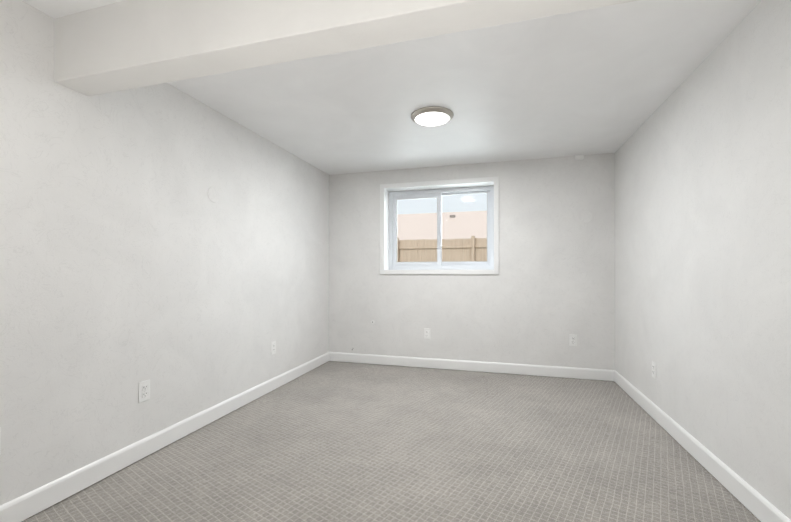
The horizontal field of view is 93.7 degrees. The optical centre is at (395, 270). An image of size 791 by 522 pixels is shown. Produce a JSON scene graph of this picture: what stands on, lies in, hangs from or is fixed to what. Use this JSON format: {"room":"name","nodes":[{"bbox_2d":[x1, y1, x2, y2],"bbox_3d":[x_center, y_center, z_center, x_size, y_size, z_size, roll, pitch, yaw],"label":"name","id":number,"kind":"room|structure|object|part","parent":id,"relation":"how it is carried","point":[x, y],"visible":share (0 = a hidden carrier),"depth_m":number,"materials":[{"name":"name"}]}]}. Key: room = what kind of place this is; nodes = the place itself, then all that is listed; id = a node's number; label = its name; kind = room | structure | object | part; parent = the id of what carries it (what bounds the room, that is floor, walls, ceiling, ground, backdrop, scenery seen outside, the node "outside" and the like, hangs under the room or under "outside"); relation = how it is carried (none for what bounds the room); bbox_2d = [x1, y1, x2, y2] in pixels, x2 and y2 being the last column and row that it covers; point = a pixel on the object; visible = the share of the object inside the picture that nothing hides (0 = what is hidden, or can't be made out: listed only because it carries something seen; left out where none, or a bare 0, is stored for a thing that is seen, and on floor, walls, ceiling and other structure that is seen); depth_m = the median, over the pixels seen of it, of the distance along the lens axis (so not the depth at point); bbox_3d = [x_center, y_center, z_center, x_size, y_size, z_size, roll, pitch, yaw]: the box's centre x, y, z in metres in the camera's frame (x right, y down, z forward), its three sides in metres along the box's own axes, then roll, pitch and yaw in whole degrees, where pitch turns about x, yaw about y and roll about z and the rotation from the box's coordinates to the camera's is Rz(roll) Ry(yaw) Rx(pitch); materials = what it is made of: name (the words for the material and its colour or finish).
{"room":"empty basement room","nodes":[
{"label":"empty basement room","id":0,"kind":"room"},
{"bbox_2d":[0,0,328,505],"bbox_3d":[-1.598,-0.043,1.869,0.150,2.230,5.988,0,0,16],"label":"wall","id":1,"kind":"structure","parent":0,"point":[132,256],"depth_m":2.05,"materials":[{"name":"paint"}]},
{"bbox_2d":[139,380,149,402],"bbox_3d":[-1.442,0.691,2.131,0.009,0.114,0.070,0,0,16],"label":"electrical outlet","id":2,"kind":"object","parent":1,"relation":"attached to","point":[144,390],"visible":1,"depth_m":2.13,"materials":[{"name":"white plastic"}]},
{"bbox_2d":[0,352,329,521],"bbox_3d":[-1.540,1.013,1.772,0.014,0.103,5.538,0,0,16],"label":"baseboard","id":3,"kind":"structure","parent":1,"relation":"attached to","point":[30,503],"depth_m":2.03,"materials":[{"name":"white wood"}]},
{"bbox_2d":[271,341,275,354],"bbox_3d":[-1.100,0.694,3.344,0.009,0.114,0.070,0,0,16],"label":"electrical outlet","id":4,"kind":"object","parent":1,"relation":"attached to","point":[273,347],"visible":1,"depth_m":3.34,"materials":[{"name":"white plastic"}]},
{"bbox_2d":[22,361,760,521],"bbox_3d":[-0.059,1.131,1.432,3.349,0.120,5.988,0,0,16],"label":"floor","id":5,"kind":"structure","parent":0,"point":[332,441],"depth_m":2.08,"materials":[{"name":"carpet"}]},
{"bbox_2d":[22,0,760,174],"bbox_3d":[-0.059,-1.234,1.438,3.349,0.150,5.988,0,0,16],"label":"ceiling","id":6,"kind":"structure","parent":0,"point":[606,79],"depth_m":2.34,"materials":[{"name":"paint"}]},
{"bbox_2d":[54,0,638,95],"bbox_3d":[-0.080,-1.014,1.361,3.049,0.290,0.150,0,0,16],"label":"soffit","id":7,"kind":"structure","parent":6,"relation":"attached to","point":[123,45],"depth_m":1.47,"materials":[{"name":"paint"}]},
{"bbox_2d":[411,106,453,125],"bbox_3d":[0.273,-1.138,2.764,0.317,0.036,0.317,0,0,16],"label":"light","id":8,"kind":"object","parent":6,"relation":"in","point":[432,116],"visible":1,"depth_m":2.70,"materials":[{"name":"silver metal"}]},
{"bbox_2d":[415,112,448,125],"bbox_3d":[0.273,-1.126,2.764,0.254,0.012,0.254,0,0,16],"label":"diffuser","id":9,"kind":"object","parent":8,"relation":"attached to","point":[421,118],"depth_m":2.73,"materials":[{"name":"white glass"}]},
{"bbox_2d":[329,153,614,380],"bbox_3d":[0.713,-0.037,4.173,3.049,2.230,0.300,0,0,16],"label":"wall","id":10,"kind":"structure","parent":0,"point":[544,293],"depth_m":3.89,"materials":[{"name":"paint"}]},
{"bbox_2d":[424,328,429,338],"bbox_3d":[0.350,0.696,4.113,0.070,0.114,0.009,0,0,16],"label":"electrical outlet","id":11,"kind":"object","parent":10,"relation":"attached to","point":[426,333],"visible":1,"depth_m":4.11,"materials":[{"name":"white plastic"}]},
{"bbox_2d":[384,182,493,269],"bbox_3d":[0.493,-0.477,4.214,1.237,0.954,0.261,0,0,16],"label":"liner","id":12,"kind":"object","parent":10,"relation":"in","point":[386,228],"visible":0.46,"depth_m":4.27,"materials":[{"name":"white"}]},
{"bbox_2d":[389,186,493,269],"bbox_3d":[0.515,-0.477,4.293,1.213,0.930,0.098,0,0,16],"label":"window","id":13,"kind":"structure","parent":12,"relation":"in","point":[462,189],"depth_m":4.26,"materials":[{"name":"white plastic"}]},
{"bbox_3d":[0.248,-0.477,4.342,0.582,0.840,0.048,0,0,16],"label":"window sash","id":14,"kind":"part","parent":13,"relation":"part of","materials":[{"name":"white plastic"}]},
{"bbox_3d":[0.522,-0.492,4.290,1.060,0.791,0.043,0,0,16],"label":"glass","id":15,"kind":"part","parent":13,"relation":"part of","materials":[{"name":"clear glass"}]},
{"bbox_2d":[415,265,489,265],"bbox_3d":[0.511,-0.062,4.275,1.123,0.010,0.043,0,0,16],"label":"track","id":16,"kind":"object","parent":13,"relation":"in","point":[452,265],"visible":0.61,"depth_m":4.21,"materials":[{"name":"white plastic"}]},
{"bbox_3d":[0.781,-0.477,4.240,0.584,0.840,0.032,0,0,16],"label":"window sash","id":17,"kind":"part","parent":13,"relation":"part of","materials":[{"name":"white plastic"}]},
{"bbox_2d":[380,176,498,273],"bbox_3d":[0.456,-0.478,4.081,1.313,1.030,0.017,0,0,16],"label":"window frame","id":18,"kind":"structure","parent":10,"relation":"in","point":[495,180],"depth_m":4.04,"materials":[{"name":"white"}]},
{"bbox_2d":[329,352,613,380],"bbox_3d":[0.670,1.019,4.019,3.049,0.103,0.014,0,0,16],"label":"baseboard","id":19,"kind":"structure","parent":10,"relation":"attached to","point":[565,372],"depth_m":3.95,"materials":[{"name":"white wood"}]},
{"bbox_2d":[569,334,576,345],"bbox_3d":[1.777,0.695,3.711,0.070,0.114,0.009,0,0,16],"label":"electrical outlet","id":20,"kind":"object","parent":10,"relation":"attached to","point":[572,340],"visible":1,"depth_m":3.71,"materials":[{"name":"white plastic"}]},
{"bbox_2d":[575,155,583,159],"bbox_3d":[1.830,-1.129,3.690,0.075,0.041,0.028,0,0,16],"label":"sensor box","id":21,"kind":"object","parent":10,"relation":"attached to","point":[579,157],"visible":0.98,"depth_m":3.68,"materials":[{"name":"white plastic"}]},
{"bbox_2d":[615,0,790,519],"bbox_3d":[1.481,-0.045,1.001,0.150,2.230,5.988,0,0,16],"label":"wall","id":22,"kind":"structure","parent":0,"point":[703,237],"depth_m":1.88,"materials":[{"name":"paint"}]},
{"bbox_2d":[652,361,655,378],"bbox_3d":[1.875,0.719,2.692,0.009,0.114,0.070,0,0,16],"label":"electrical outlet","id":23,"kind":"object","parent":22,"relation":"attached to","point":[653,369],"visible":1,"depth_m":2.68,"materials":[{"name":"white plastic"}]},
{"bbox_2d":[614,370,790,521],"bbox_3d":[1.382,1.011,0.949,0.014,0.103,5.538,0,0,16],"label":"baseboard","id":24,"kind":"structure","parent":22,"relation":"attached to","point":[756,504],"depth_m":1.94,"materials":[{"name":"white wood"}]},
{"label":"outside","id":25,"kind":"structure","parent":0,"visible":0},
{"bbox_3d":[10.587,1.153,35.533,80.000,0.300,65.392,0,0,16],"label":"ground","id":26,"kind":"structure","parent":25,"visible":0},
{"bbox_2d":[404,241,463,261],"bbox_3d":[5.475,-0.232,21.077,30.000,2.400,10.000,0,0,16],"label":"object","id":27,"kind":"structure","parent":26,"relation":"on","point":[426,252],"depth_m":17.02,"materials":[{"name":"beige paint"}]},
{"bbox_2d":[397,211,486,241],"bbox_3d":[5.475,-2.362,21.082,30.900,2.158,10.900,0,0,16],"label":"roof","id":28,"kind":"structure","parent":27,"relation":"on","point":[428,226],"depth_m":18.70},
{"bbox_2d":[397,236,486,261],"bbox_3d":[2.751,-0.067,11.392,26.010,2.025,0.158,0,0,16],"label":"fence","id":29,"kind":"object","parent":26,"relation":"on","point":[452,253],"depth_m":11.78,"materials":[{"name":"brown wood"}]}
]}

